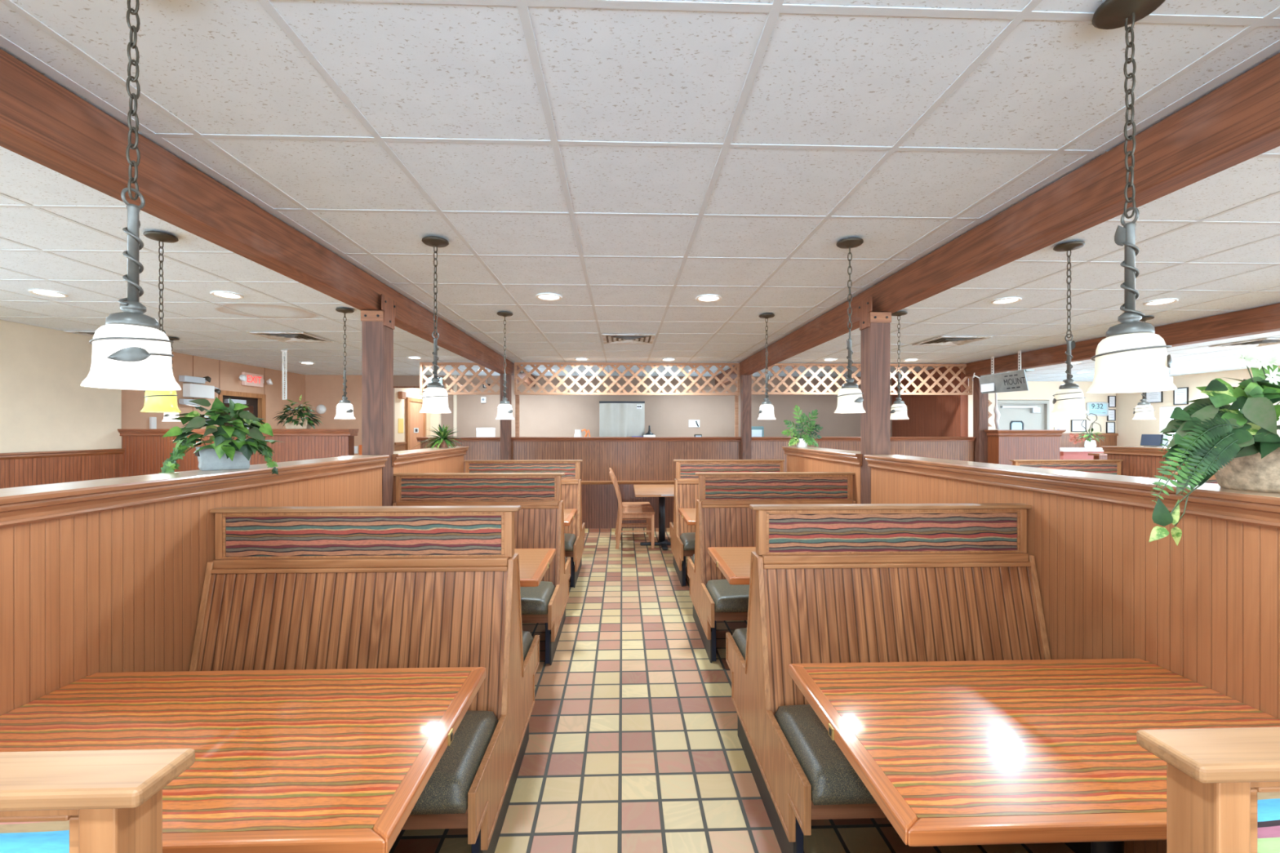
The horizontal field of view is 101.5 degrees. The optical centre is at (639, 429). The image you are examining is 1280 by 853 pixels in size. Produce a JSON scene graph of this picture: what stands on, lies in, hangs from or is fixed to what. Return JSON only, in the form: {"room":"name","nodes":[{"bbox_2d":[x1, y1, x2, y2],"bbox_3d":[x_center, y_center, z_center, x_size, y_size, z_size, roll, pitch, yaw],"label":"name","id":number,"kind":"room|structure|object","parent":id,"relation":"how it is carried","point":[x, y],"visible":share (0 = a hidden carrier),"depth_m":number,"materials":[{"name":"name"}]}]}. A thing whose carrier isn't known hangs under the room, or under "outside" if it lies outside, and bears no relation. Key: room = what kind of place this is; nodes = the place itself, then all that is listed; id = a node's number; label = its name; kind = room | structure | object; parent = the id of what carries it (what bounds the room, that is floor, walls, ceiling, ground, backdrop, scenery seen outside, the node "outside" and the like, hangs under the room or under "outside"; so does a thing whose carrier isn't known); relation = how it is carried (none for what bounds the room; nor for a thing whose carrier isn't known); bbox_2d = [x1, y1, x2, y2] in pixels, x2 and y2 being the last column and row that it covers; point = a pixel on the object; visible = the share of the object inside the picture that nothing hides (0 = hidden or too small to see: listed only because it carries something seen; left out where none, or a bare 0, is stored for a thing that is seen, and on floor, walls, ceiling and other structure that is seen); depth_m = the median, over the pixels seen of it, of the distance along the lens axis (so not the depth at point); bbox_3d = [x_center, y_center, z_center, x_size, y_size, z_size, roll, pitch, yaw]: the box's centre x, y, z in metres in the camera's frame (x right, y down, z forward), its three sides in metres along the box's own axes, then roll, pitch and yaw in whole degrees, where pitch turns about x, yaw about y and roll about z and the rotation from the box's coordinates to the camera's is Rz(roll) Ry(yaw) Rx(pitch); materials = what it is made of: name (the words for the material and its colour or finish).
{"room":"restaurant","nodes":[
{"label":"restaurant","id":0,"kind":"room"},
{"bbox_2d":[0,320,124,488],"bbox_3d":[-5.857,0.241,0.806,0.245,2.517,10.400,0,0,-2],"label":"wall","id":1,"kind":"structure","parent":0,"point":[54,428],"depth_m":5.27,"materials":[{"name":"paint"}]},
{"bbox_2d":[121,351,305,448],"bbox_3d":[-6.256,0.241,8.898,0.183,2.517,5.800,0,0,-2],"label":"wall","id":2,"kind":"structure","parent":0,"point":[224,375],"depth_m":7.57,"materials":[{"name":"paint"}]},
{"bbox_2d":[178,375,221,405],"bbox_3d":[-6.062,-0.546,7.238,0.099,0.413,0.630,0,0,-2],"label":"emergency light","id":3,"kind":"object","parent":2,"relation":"attached to","point":[189,390],"visible":0.91,"depth_m":7.09,"materials":[{"name":"white plastic"}]},
{"bbox_2d":[217,390,266,429],"bbox_3d":[-6.186,0.460,8.100,0.110,2.080,1.000,0,0,-2],"label":"door","id":4,"kind":"structure","parent":2,"relation":"in","point":[256,402],"depth_m":8.29,"materials":[{"name":"brown wood"}]},
{"bbox_2d":[239,372,272,386],"bbox_3d":[-6.078,-0.790,8.273,0.136,0.200,0.730,0,0,-2],"label":"exit sign","id":5,"kind":"object","parent":2,"relation":"attached to","point":[247,379],"visible":1,"depth_m":8.24,"materials":[{"name":"red"}]},
{"bbox_2d":[0,446,469,715],"bbox_3d":[-1.749,0.835,2.043,0.226,1.331,6.600,0,0,-2],"label":"wall","id":6,"kind":"structure","parent":0,"point":[107,575],"depth_m":1.69,"materials":[{"name":"brown wood"}]},
{"bbox_2d":[158,397,283,475],"bbox_3d":[-1.781,0.035,2.242,0.301,0.345,0.428,0,0,44],"label":"planter","id":7,"kind":"object","parent":6,"relation":"on","point":[226,453],"visible":0.98,"depth_m":2.19,"materials":[{"name":"green plant"}]},
{"bbox_2d":[410,424,465,449],"bbox_3d":[-1.852,0.098,4.972,0.460,0.316,0.438,0,0,19],"label":"spider plant","id":8,"kind":"object","parent":6,"relation":"on","point":[442,442],"visible":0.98,"depth_m":4.93,"materials":[{"name":"green plant"}]},
{"bbox_2d":[117,429,358,476],"bbox_3d":[-4.670,0.745,6.114,2.610,1.510,0.226,0,0,-2],"label":"wall","id":9,"kind":"structure","parent":0,"point":[145,451],"depth_m":6.03,"materials":[{"name":"brown wood"}]},
{"bbox_2d":[273,395,323,429],"bbox_3d":[-4.015,-0.192,6.140,0.565,0.442,0.350,0,0,3],"label":"planter","id":10,"kind":"object","parent":9,"relation":"on","point":[290,423],"visible":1,"depth_m":6.09,"materials":[{"name":"ceramic"}]},
{"bbox_2d":[394,387,439,442],"bbox_3d":[-4.063,0.241,10.906,1.600,2.517,2.030,0,0,-2],"label":"wall","id":11,"kind":"structure","parent":0,"point":[432,419],"depth_m":10.41,"materials":[{"name":"beige paint"}]},
{"bbox_2d":[405,397,426,450],"bbox_3d":[-4.657,0.425,10.902,0.048,2.150,0.980,0,0,-2],"label":"door","id":12,"kind":"structure","parent":11,"relation":"in","point":[415,421],"depth_m":10.78,"materials":[{"name":"brown wood"}]},
{"bbox_2d":[305,374,892,455],"bbox_3d":[-0.679,0.241,9.933,11.300,2.517,0.140,0,0,-2],"label":"wall","id":13,"kind":"structure","parent":0,"point":[540,415],"depth_m":9.88,"materials":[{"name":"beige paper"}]},
{"bbox_2d":[0,0,1279,382],"bbox_3d":[2.116,-1.066,4.072,16.900,0.102,16.800,0,0,-2],"label":"ceiling","id":14,"kind":"structure","parent":0,"point":[629,162],"depth_m":2.02,"materials":[{"name":"tile"}]},
{"bbox_2d":[27,289,68,297],"bbox_3d":[-4.381,-1.008,3.877,0.200,0.009,0.200,0,0,-2],"label":"recessed light","id":15,"kind":"object","parent":14,"relation":"in","point":[46,293],"visible":1,"depth_m":3.88,"materials":[{"name":"white plastic"}]},
{"bbox_2d":[80,0,181,391],"bbox_3d":[-1.100,-0.550,1.136,0.156,0.918,0.156,0,0,8],"label":"pendant lamp","id":16,"kind":"object","parent":14,"relation":"hanging from","point":[131,352],"visible":1,"depth_m":1.12,"materials":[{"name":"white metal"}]},
{"bbox_2d":[140,231,181,413],"bbox_3d":[-2.479,-0.550,2.709,0.156,0.918,0.156,0,0,13],"label":"pendant lamp","id":17,"kind":"object","parent":14,"relation":"hanging from","point":[155,401],"visible":0.67,"depth_m":2.69,"materials":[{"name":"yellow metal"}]},
{"bbox_2d":[162,337,181,422],"bbox_3d":[-5.133,-0.550,5.733,0.156,0.918,0.156,0,0,8],"label":"pendant lamp","id":18,"kind":"object","parent":14,"relation":"hanging from","point":[167,416],"visible":0.33,"depth_m":5.69,"materials":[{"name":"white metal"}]},
{"bbox_2d":[209,291,244,298],"bbox_3d":[-3.091,-1.008,3.920,0.200,0.009,0.200,0,0,-2],"label":"recessed light","id":19,"kind":"object","parent":14,"relation":"in","point":[220,294],"visible":1,"depth_m":3.93,"materials":[{"name":"white plastic"}]},
{"bbox_2d":[0,48,534,386],"bbox_3d":[-1.803,-0.909,2.782,0.133,0.202,14.080,0,0,-2],"label":"ceiling beam","id":20,"kind":"structure","parent":14,"relation":"attached to","point":[42,122],"depth_m":1.94,"materials":[{"name":"wood"}]},
{"bbox_2d":[419,362,500,395],"bbox_3d":[-2.630,-0.754,7.717,1.203,0.472,0.040,0,0,-2],"label":"valance","id":21,"kind":"object","parent":20,"relation":"attached to","point":[422,372],"visible":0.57,"depth_m":7.71,"materials":[{"name":"brown wood"}]},
{"bbox_2d":[280,350,288,399],"bbox_3d":[-4.518,-0.697,6.654,0.080,0.631,0.020,0,0,-2],"label":"strip","id":22,"kind":"object","parent":14,"relation":"hanging from","point":[282,351],"visible":0.99,"depth_m":6.65,"materials":[{"name":"white plastic"}]},
{"bbox_2d":[247,331,333,342],"bbox_3d":[-3.785,-1.003,5.701,0.570,0.022,0.570,0,0,-2],"label":"ceiling vent","id":23,"kind":"object","parent":14,"relation":"in","point":[280,336],"visible":1,"depth_m":5.65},
{"bbox_2d":[333,307,355,419],"bbox_3d":[-2.470,-0.550,4.381,0.156,0.918,0.156,0,0,20],"label":"pendant lamp","id":24,"kind":"object","parent":14,"relation":"hanging from","point":[344,409],"visible":1,"depth_m":4.35,"materials":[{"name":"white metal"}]},
{"bbox_2d":[419,235,451,413],"bbox_3d":[-1.087,-0.550,2.781,0.156,0.918,0.156,0,0,-11],"label":"pendant lamp","id":25,"kind":"object","parent":14,"relation":"hanging from","point":[435,397],"visible":1,"depth_m":2.75,"materials":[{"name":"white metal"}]},
{"bbox_2d":[495,311,514,419],"bbox_3d":[-1.165,-0.550,4.514,0.156,0.918,0.156,0,0,-22],"label":"pendant lamp","id":26,"kind":"object","parent":14,"relation":"hanging from","point":[504,411],"visible":1,"depth_m":4.49,"materials":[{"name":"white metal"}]},
{"bbox_2d":[535,293,562,301],"bbox_3d":[-0.692,-1.008,3.979,0.200,0.009,0.200,0,0,-2],"label":"recessed light","id":27,"kind":"object","parent":14,"relation":"in","point":[544,296],"visible":1,"depth_m":3.97,"materials":[{"name":"white plastic"}]},
{"bbox_2d":[601,333,655,344],"bbox_3d":[-0.129,-1.003,5.822,0.570,0.022,0.570,0,0,-2],"label":"ceiling vent","id":28,"kind":"object","parent":14,"relation":"in","point":[607,338],"visible":1,"depth_m":5.78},
{"bbox_2d":[695,294,721,302],"bbox_3d":[0.527,-1.008,4.020,0.200,0.009,0.200,0,0,-2],"label":"recessed light","id":29,"kind":"object","parent":14,"relation":"in","point":[705,298],"visible":1,"depth_m":4.02,"materials":[{"name":"white plastic"}]},
{"bbox_2d":[757,313,775,419],"bbox_3d":[1.111,-0.550,4.589,0.156,0.918,0.156,0,0,30],"label":"pendant lamp","id":30,"kind":"object","parent":14,"relation":"hanging from","point":[766,410],"visible":1,"depth_m":4.56,"materials":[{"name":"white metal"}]},
{"bbox_2d":[834,237,866,413],"bbox_3d":[1.122,-0.550,2.799,0.156,0.918,0.156,0,0,13],"label":"pendant lamp","id":31,"kind":"object","parent":14,"relation":"hanging from","point":[850,399],"visible":1,"depth_m":2.77,"materials":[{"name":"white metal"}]},
{"bbox_2d":[751,363,972,395],"bbox_3d":[3.341,-0.765,7.915,3.427,0.470,0.040,0,0,-2],"label":"lattice panel","id":32,"kind":"object","parent":14,"relation":"hanging from","point":[910,366],"visible":0.62,"depth_m":7.90,"materials":[{"name":"brown wood"}]},
{"bbox_2d":[889,311,909,419],"bbox_3d":[2.224,-0.550,4.496,0.156,0.918,0.156,0,0,-21],"label":"pendant lamp","id":33,"kind":"object","parent":14,"relation":"hanging from","point":[899,409],"visible":0.97,"depth_m":4.47,"materials":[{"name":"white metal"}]},
{"bbox_2d":[911,336,992,346],"bbox_3d":[3.527,-1.003,5.943,0.570,0.022,0.570,0,0,-2],"label":"ceiling vent","id":34,"kind":"object","parent":14,"relation":"in","point":[940,340],"visible":1,"depth_m":5.89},
{"bbox_2d":[715,52,1279,386],"bbox_3d":[1.719,-0.909,2.898,0.122,0.202,14.080,0,0,-2],"label":"ceiling beam","id":35,"kind":"structure","parent":14,"relation":"attached to","point":[1237,122],"depth_m":1.96,"materials":[{"name":"wood"}]},
{"bbox_2d":[514,362,739,395],"bbox_3d":[-0.182,-0.759,7.798,3.352,0.482,0.040,0,0,-2],"label":"lattice panel","id":36,"kind":"object","parent":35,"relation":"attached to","point":[651,365],"visible":1,"depth_m":7.79,"materials":[{"name":"brown wood"}]},
{"bbox_2d":[973,351,1034,393],"bbox_3d":[4.842,-0.750,7.107,0.164,0.516,1.126,0,0,-2],"label":"hanging sign","id":37,"kind":"object","parent":14,"relation":"hanging from","point":[1015,380],"visible":1,"depth_m":6.90,"materials":[{"name":"metal"}]},
{"bbox_2d":[991,297,1022,304],"bbox_3d":[2.866,-1.008,4.097,0.200,0.009,0.200,0,0,-2],"label":"recessed light","id":38,"kind":"object","parent":14,"relation":"in","point":[1011,300],"visible":1,"depth_m":4.10,"materials":[{"name":"white plastic"}]},
{"bbox_2d":[1050,240,1088,413],"bbox_3d":[2.335,-0.550,2.849,0.156,0.918,0.156,0,0,-16],"label":"pendant lamp","id":39,"kind":"object","parent":14,"relation":"hanging from","point":[1068,399],"visible":1,"depth_m":2.83,"materials":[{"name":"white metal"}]},
{"bbox_2d":[964,302,1279,377],"bbox_3d":[5.227,-0.909,1.989,0.140,0.202,12.030,0,0,-2],"label":"ceiling beam","id":40,"kind":"structure","parent":14,"relation":"attached to","point":[1263,319],"depth_m":4.90,"materials":[{"name":"wood"}]},
{"bbox_2d":[1086,0,1177,393],"bbox_3d":[1.155,-0.550,1.234,0.156,0.918,0.156,0,0,41],"label":"pendant lamp","id":41,"kind":"object","parent":14,"relation":"hanging from","point":[1131,357],"visible":1,"depth_m":1.22,"materials":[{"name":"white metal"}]},
{"bbox_2d":[1132,316,1155,419],"bbox_3d":[4.528,-0.550,4.702,0.156,0.918,0.156,0,0,-33],"label":"pendant lamp","id":42,"kind":"object","parent":14,"relation":"hanging from","point":[1144,410],"visible":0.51,"depth_m":4.67,"materials":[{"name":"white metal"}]},
{"bbox_2d":[1208,337,1279,347],"bbox_3d":[7.183,-1.003,6.064,0.570,0.022,0.570,0,0,-2],"label":"ceiling vent","id":43,"kind":"object","parent":14,"relation":"in","point":[1265,341],"visible":1,"depth_m":6.07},
{"bbox_2d":[416,436,975,528],"bbox_3d":[0.896,0.804,7.832,8.290,1.392,0.260,0,0,-2],"label":"wall partition","id":44,"kind":"structure","parent":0,"point":[633,460],"depth_m":7.74,"materials":[{"name":"brown wood"}]},
{"bbox_2d":[515,395,519,436],"bbox_3d":[-1.833,-0.190,7.824,0.055,0.660,0.040,0,0,-2],"label":"trim","id":45,"kind":"structure","parent":44,"relation":"on","point":[517,397],"depth_m":7.80,"materials":[{"name":"brown wood"}]},
{"bbox_2d":[585,528,669,532],"bbox_3d":[-0.195,1.475,7.713,3.320,0.050,0.050,0,0,-2],"label":"baseboard","id":46,"kind":"structure","parent":44,"relation":"attached to","point":[606,530],"depth_m":7.68,"materials":[{"name":"wood"}]},
{"bbox_2d":[734,395,738,436],"bbox_3d":[1.463,-0.190,7.933,0.050,0.660,0.040,0,0,-2],"label":"trim","id":47,"kind":"structure","parent":44,"relation":"on","point":[736,397],"depth_m":7.91,"materials":[{"name":"brown wood"}]},
{"bbox_2d":[388,531,1077,852],"bbox_3d":[2.116,1.560,4.072,16.900,0.120,16.800,0,0,-2],"label":"floor","id":48,"kind":"structure","parent":0,"point":[634,745],"depth_m":2.50,"materials":[{"name":"tile"}]},
{"bbox_2d":[0,748,195,852],"bbox_3d":[-1.032,0.905,0.461,1.200,1.190,1.200,0,0,-2],"label":"bench","id":49,"kind":"object","parent":48,"relation":"on","point":[84,801],"visible":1,"depth_m":0.46,"materials":[{"name":"brown wood"}]},
{"bbox_2d":[0,666,486,852],"bbox_3d":[-1.060,1.121,1.277,1.190,0.758,0.696,0,0,-2],"label":"table","id":50,"kind":"object","parent":48,"relation":"on","point":[293,761],"visible":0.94,"depth_m":1.25,"materials":[{"name":"laminate"}]},
{"bbox_2d":[189,505,539,852],"bbox_3d":[-1.086,0.905,2.097,1.200,1.190,1.200,0,0,-2],"label":"bench","id":51,"kind":"object","parent":48,"relation":"on","point":[313,587],"visible":0.67,"depth_m":2.02,"materials":[{"name":"brown wood"}]},
{"bbox_2d":[409,711,498,814],"bbox_3d":[-1.076,1.063,1.716,1.126,0.098,0.437,0,0,-2],"label":"seat cushion","id":52,"kind":"object","parent":51,"relation":"on","point":[446,790],"depth_m":1.60,"materials":[{"name":"leather"}]},
{"bbox_2d":[522,631,533,661],"bbox_3d":[-1.102,1.063,2.478,1.126,0.098,0.437,0,0,-2],"label":"seat cushion","id":53,"kind":"object","parent":51,"relation":"on","point":[527,639],"depth_m":2.59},
{"bbox_2d":[360,293,396,506],"bbox_3d":[-1.795,0.297,3.598,0.161,2.405,0.220,0,0,-2],"label":"wooden pillar","id":54,"kind":"structure","parent":48,"relation":"on","point":[378,326],"depth_m":3.52,"materials":[{"name":"brown wood"}]},
{"bbox_2d":[392,472,570,665],"bbox_3d":[-1.140,0.905,3.733,1.200,1.190,1.200,0,0,-2],"label":"bench","id":55,"kind":"object","parent":48,"relation":"on","point":[539,523],"visible":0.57,"depth_m":3.70,"materials":[{"name":"brown wood"}]},
{"bbox_2d":[520,581,555,614],"bbox_3d":[-1.131,1.063,3.352,1.126,0.098,0.437,0,0,-2],"label":"seat cushion","id":56,"kind":"object","parent":55,"relation":"on","point":[534,600],"depth_m":3.21,"materials":[{"name":"leather"}]},
{"bbox_2d":[500,373,511,459],"bbox_3d":[-1.950,0.347,7.607,0.135,2.305,0.135,0,0,-2],"label":"wooden pillar","id":57,"kind":"structure","parent":48,"relation":"on","point":[505,424],"depth_m":7.54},
{"bbox_2d":[463,459,585,587],"bbox_3d":[-1.194,0.905,5.369,1.200,1.190,1.200,0,0,-2],"label":"bench","id":58,"kind":"object","parent":48,"relation":"on","point":[575,533],"visible":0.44,"depth_m":5.34,"materials":[{"name":"brown wood"}]},
{"bbox_2d":[564,533,576,551],"bbox_3d":[-1.185,1.063,4.988,1.126,0.098,0.437,0,0,-2],"label":"seat cushion","id":59,"kind":"object","parent":58,"relation":"on","point":[569,539],"depth_m":4.87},
{"bbox_2d":[514,548,555,586],"bbox_3d":[-1.104,1.121,2.915,1.190,0.758,0.696,0,0,-2],"label":"table","id":60,"kind":"object","parent":48,"relation":"on","point":[534,563],"visible":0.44,"depth_m":2.90,"materials":[{"name":"brown wood"}]},
{"bbox_2d":[564,508,577,525],"bbox_3d":[-1.168,1.121,4.554,1.190,0.758,0.696,0,0,-2],"label":"table","id":61,"kind":"object","parent":48,"relation":"on","point":[569,513],"visible":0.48,"depth_m":4.54,"materials":[{"name":"brown wood"}]},
{"bbox_2d":[609,467,651,540],"bbox_3d":[-0.140,1.021,7.318,0.574,0.957,0.430,0,0,-4],"label":"dining chair","id":62,"kind":"object","parent":48,"relation":"on","point":[625,504],"visible":0.44,"depth_m":7.30,"materials":[{"name":"brown wood"}]},
{"bbox_2d":[608,470,654,549],"bbox_3d":[-0.107,1.021,6.800,0.574,0.957,0.430,0,0,-2],"label":"dining chair","id":63,"kind":"object","parent":48,"relation":"on","point":[624,513],"visible":0.99,"depth_m":6.61,"materials":[{"name":"brown wood"}]},
{"bbox_2d":[633,484,674,550],"bbox_3d":[0.305,1.135,6.812,0.760,0.730,1.144,0,0,-2],"label":"dining table","id":64,"kind":"object","parent":48,"relation":"on","point":[660,491],"visible":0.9,"depth_m":6.76,"materials":[{"name":"brown wood"}]},
{"bbox_2d":[678,508,696,525],"bbox_3d":[0.942,1.121,4.624,1.148,0.758,0.696,0,0,-2],"label":"table","id":65,"kind":"object","parent":48,"relation":"on","point":[688,515],"visible":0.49,"depth_m":4.57,"materials":[{"name":"brown wood"}]},
{"bbox_2d":[669,459,785,586],"bbox_3d":[0.926,0.905,5.440,1.160,1.190,1.200,0,0,-2],"label":"bench","id":66,"kind":"object","parent":48,"relation":"on","point":[682,535],"visible":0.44,"depth_m":5.40,"materials":[{"name":"brown wood"}]},
{"bbox_2d":[680,532,695,550],"bbox_3d":[0.942,1.063,5.059,1.086,0.098,0.437,0,0,-2],"label":"seat cushion","id":67,"kind":"object","parent":66,"relation":"on","point":[687,540],"depth_m":4.90,"materials":[{"name":"leather"}]},
{"bbox_2d":[707,546,755,585],"bbox_3d":[1.006,1.121,2.985,1.148,0.758,0.696,0,0,-2],"label":"table","id":68,"kind":"object","parent":48,"relation":"on","point":[734,562],"visible":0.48,"depth_m":2.95,"materials":[{"name":"brown wood"}]},
{"bbox_2d":[740,374,751,459],"bbox_3d":[1.565,0.347,7.723,0.130,2.305,0.135,0,0,-2],"label":"wooden pillar","id":69,"kind":"structure","parent":48,"relation":"on","point":[745,380],"depth_m":7.66,"materials":[{"name":"wood"}]},
{"bbox_2d":[687,471,855,662],"bbox_3d":[0.981,0.905,3.804,1.160,1.190,1.200,0,0,-2],"label":"bench","id":70,"kind":"object","parent":48,"relation":"on","point":[724,517],"visible":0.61,"depth_m":3.75,"materials":[{"name":"brown wood"}]},
{"bbox_2d":[705,579,749,612],"bbox_3d":[0.996,1.063,3.422,1.086,0.098,0.437,0,0,-2],"label":"seat cushion","id":71,"kind":"object","parent":70,"relation":"on","point":[724,597],"depth_m":3.26,"materials":[{"name":"leather"}]},
{"bbox_2d":[857,295,891,503],"bbox_3d":[1.629,0.297,3.638,0.159,2.405,0.205,0,0,-2],"label":"wooden pillar","id":72,"kind":"structure","parent":48,"relation":"on","point":[874,326],"depth_m":3.57,"materials":[{"name":"brown wood"}]},
{"bbox_2d":[725,502,1090,852],"bbox_3d":[1.035,0.905,2.167,1.160,1.190,1.200,0,0,-2],"label":"bench","id":73,"kind":"object","parent":48,"relation":"on","point":[829,583],"visible":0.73,"depth_m":2.08,"materials":[{"name":"brown wood"}]},
{"bbox_2d":[732,627,746,660],"bbox_3d":[1.025,1.063,2.549,1.086,0.098,0.437,0,0,-2],"label":"seat cushion","id":74,"kind":"object","parent":73,"relation":"on","point":[739,637],"depth_m":2.60,"materials":[{"name":"grey plastic"}]},
{"bbox_2d":[773,704,877,805],"bbox_3d":[1.050,1.063,1.786,1.086,0.098,0.437,0,0,-2],"label":"seat cushion","id":75,"kind":"object","parent":73,"relation":"on","point":[829,777],"depth_m":1.64,"materials":[{"name":"leather"}]},
{"bbox_2d":[973,376,988,462],"bbox_3d":[5.132,0.347,7.884,0.140,2.305,0.140,0,0,-2],"label":"wooden pillar","id":76,"kind":"structure","parent":48,"relation":"on","point":[980,401],"depth_m":7.82,"materials":[{"name":"wood"}]},
{"bbox_2d":[988,392,999,429],"bbox_3d":[5.392,-0.289,8.033,0.256,0.563,0.065,0,0,4],"label":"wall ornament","id":77,"kind":"object","parent":76,"relation":"attached to","point":[997,412],"visible":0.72,"depth_m":8.01,"materials":[{"name":"white wood"}]},
{"bbox_2d":[984,430,1066,465],"bbox_3d":[5.652,0.750,7.726,1.010,1.500,0.350,0,0,-2],"label":"stand","id":78,"kind":"object","parent":48,"relation":"on","point":[1003,446],"visible":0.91,"depth_m":7.60,"materials":[{"name":"brown wood"}]},
{"bbox_2d":[788,658,1279,852],"bbox_3d":[1.058,1.121,1.338,1.162,0.758,0.696,0,0,-2],"label":"table","id":79,"kind":"object","parent":48,"relation":"on","point":[1036,751],"visible":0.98,"depth_m":1.26,"materials":[{"name":"laminate"}]},
{"bbox_2d":[1009,459,1123,475],"bbox_3d":[4.419,0.905,5.425,1.160,1.190,1.200,0,0,-2],"label":"bench","id":80,"kind":"object","parent":48,"relation":"on","point":[1100,466],"visible":0.11,"depth_m":5.41,"materials":[{"name":"brown wood"}]},
{"bbox_2d":[1059,447,1103,459],"bbox_3d":[8.616,0.917,9.490,2.550,1.165,0.700,0,0,-2],"label":"countertop","id":81,"kind":"structure","parent":48,"relation":"on","point":[1065,453],"depth_m":9.16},
{"bbox_2d":[1068,413,1103,448],"bbox_3d":[7.910,0.020,9.351,0.646,0.627,0.373,0,0,-2],"label":"arrangement","id":82,"kind":"object","parent":81,"relation":"on","point":[1088,444],"visible":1,"depth_m":9.31,"materials":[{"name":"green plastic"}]},
{"bbox_2d":[1136,727,1279,852],"bbox_3d":[1.094,0.905,0.531,1.160,1.190,1.200,0,0,-2],"label":"bench","id":83,"kind":"object","parent":48,"relation":"on","point":[1223,784],"visible":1,"depth_m":0.50,"materials":[{"name":"brown wood"}]},
{"bbox_3d":[0.790,0.850,9.366,8.000,1.300,1.070,0,0,-2],"label":"countertop","id":84,"kind":"structure","parent":48,"relation":"on","visible":0},
{"bbox_2d":[475,427,495,436],"bbox_3d":[-2.801,0.082,9.511,0.296,0.236,0.208,0,0,-2],"label":"box","id":85,"kind":"object","parent":84,"relation":"on","point":[481,432],"visible":0.75,"depth_m":9.41,"materials":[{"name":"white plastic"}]},
{"bbox_2d":[599,400,644,436],"bbox_3d":[-0.320,-0.146,9.353,0.784,0.693,0.707,0,0,-2],"label":"machine","id":86,"kind":"object","parent":84,"relation":"on","point":[616,418],"visible":0.91,"depth_m":9.02,"materials":[{"name":"silver metal"}]},
{"bbox_2d":[892,363,968,436],"bbox_3d":[4.943,0.241,9.049,0.120,2.517,2.040,0,0,-2],"label":"wall","id":87,"kind":"structure","parent":0,"point":[929,415],"depth_m":8.73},
{"bbox_2d":[782,446,1279,852],"bbox_3d":[1.681,0.835,2.127,0.226,1.331,6.540,0,0,-2],"label":"wall","id":88,"kind":"structure","parent":0,"point":[1204,610],"depth_m":1.71,"materials":[{"name":"brown wood"}]},
{"bbox_2d":[782,404,822,447],"bbox_3d":[1.568,-0.037,5.064,0.358,0.413,0.226,0,0,28],"label":"leaf plant","id":89,"kind":"object","parent":88,"relation":"on","point":[801,441],"visible":1,"depth_m":5.06,"materials":[{"name":"plant"}]},
{"bbox_2d":[1148,347,1279,546],"bbox_3d":[1.703,0.042,1.422,0.598,0.540,0.395,0,0,-38],"label":"potted plant","id":90,"kind":"object","parent":88,"relation":"on","point":[1237,443],"visible":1,"depth_m":1.39,"materials":[{"name":"green plant"}]},
{"bbox_2d":[968,381,1118,447],"bbox_3d":[7.536,0.241,10.797,5.251,2.517,0.952,0,0,-6],"label":"wall","id":91,"kind":"structure","parent":0,"point":[1037,390],"depth_m":10.99,"materials":[{"name":"paint"}]},
{"bbox_2d":[995,400,1049,430],"bbox_3d":[8.015,0.440,11.016,1.150,2.120,0.110,0,0,-2],"label":"door","id":92,"kind":"structure","parent":91,"relation":"in","point":[1015,415],"depth_m":11.02,"materials":[{"name":"white paint"}]},
{"bbox_2d":[1071,419,1086,431],"bbox_3d":[9.219,-0.085,10.998,0.315,0.250,0.022,0,0,-2],"label":"framed certificate","id":93,"kind":"object","parent":91,"relation":"attached to","point":[1076,426],"visible":0.95,"depth_m":10.99,"materials":[{"name":"paper"}]},
{"bbox_2d":[1086,402,1108,416],"bbox_3d":[9.621,-0.436,11.005,0.460,0.293,0.036,0,0,-2],"label":"wall clock","id":94,"kind":"object","parent":91,"relation":"attached to","point":[1100,409],"visible":1,"depth_m":10.99,"materials":[{"name":"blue plastic"}]},
{"bbox_2d":[1101,445,1196,479],"bbox_3d":[5.146,0.837,3.692,0.226,1.326,3.900,0,0,-2],"label":"wall","id":95,"kind":"structure","parent":0,"point":[1138,461],"depth_m":5.26,"materials":[{"name":"brown wood"}]},
{"bbox_2d":[1140,434,1168,447],"bbox_3d":[9.144,0.207,9.310,0.239,0.254,0.304,0,0,-22],"label":"screen","id":96,"kind":"object","parent":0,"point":[1148,440],"visible":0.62,"depth_m":9.24,"materials":[{"name":"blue plastic"}]},
{"bbox_2d":[1115,365,1279,446],"bbox_3d":[10.364,0.241,3.670,0.240,2.517,15.050,0,0,-2],"label":"wall","id":97,"kind":"structure","parent":0,"point":[1129,430],"depth_m":10.21,"materials":[{"name":"beige paint"}]},
{"bbox_2d":[1145,391,1163,403],"bbox_3d":[10.054,-0.660,10.238,0.022,0.260,0.320,0,0,-2],"label":"framed certificate","id":98,"kind":"object","parent":97,"relation":"attached to","point":[1151,397],"visible":0.78,"depth_m":10.22,"materials":[{"name":"paper"}]},
{"bbox_2d":[1173,386,1188,404],"bbox_3d":[10.070,-0.627,9.744,0.022,0.315,0.250,0,0,-2],"label":"framed certificate","id":99,"kind":"object","parent":97,"relation":"attached to","point":[1180,395],"visible":0.94,"depth_m":9.74,"materials":[{"name":"paper"}]},
{"bbox_2d":[1160,403,1232,447],"bbox_3d":[10.154,0.050,9.416,0.080,1.000,1.450,0,0,-2],"label":"window","id":100,"kind":"structure","parent":97,"relation":"in","point":[1163,409],"depth_m":10.09,"materials":[{"name":"glass"}]},
{"bbox_2d":[1213,447,1279,493],"bbox_3d":[1.767,0.103,1.474,0.249,0.132,0.284,0,0,28],"label":"basket","id":101,"kind":"object","parent":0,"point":[1247,471],"depth_m":1.42,"materials":[{"name":"wicker"}]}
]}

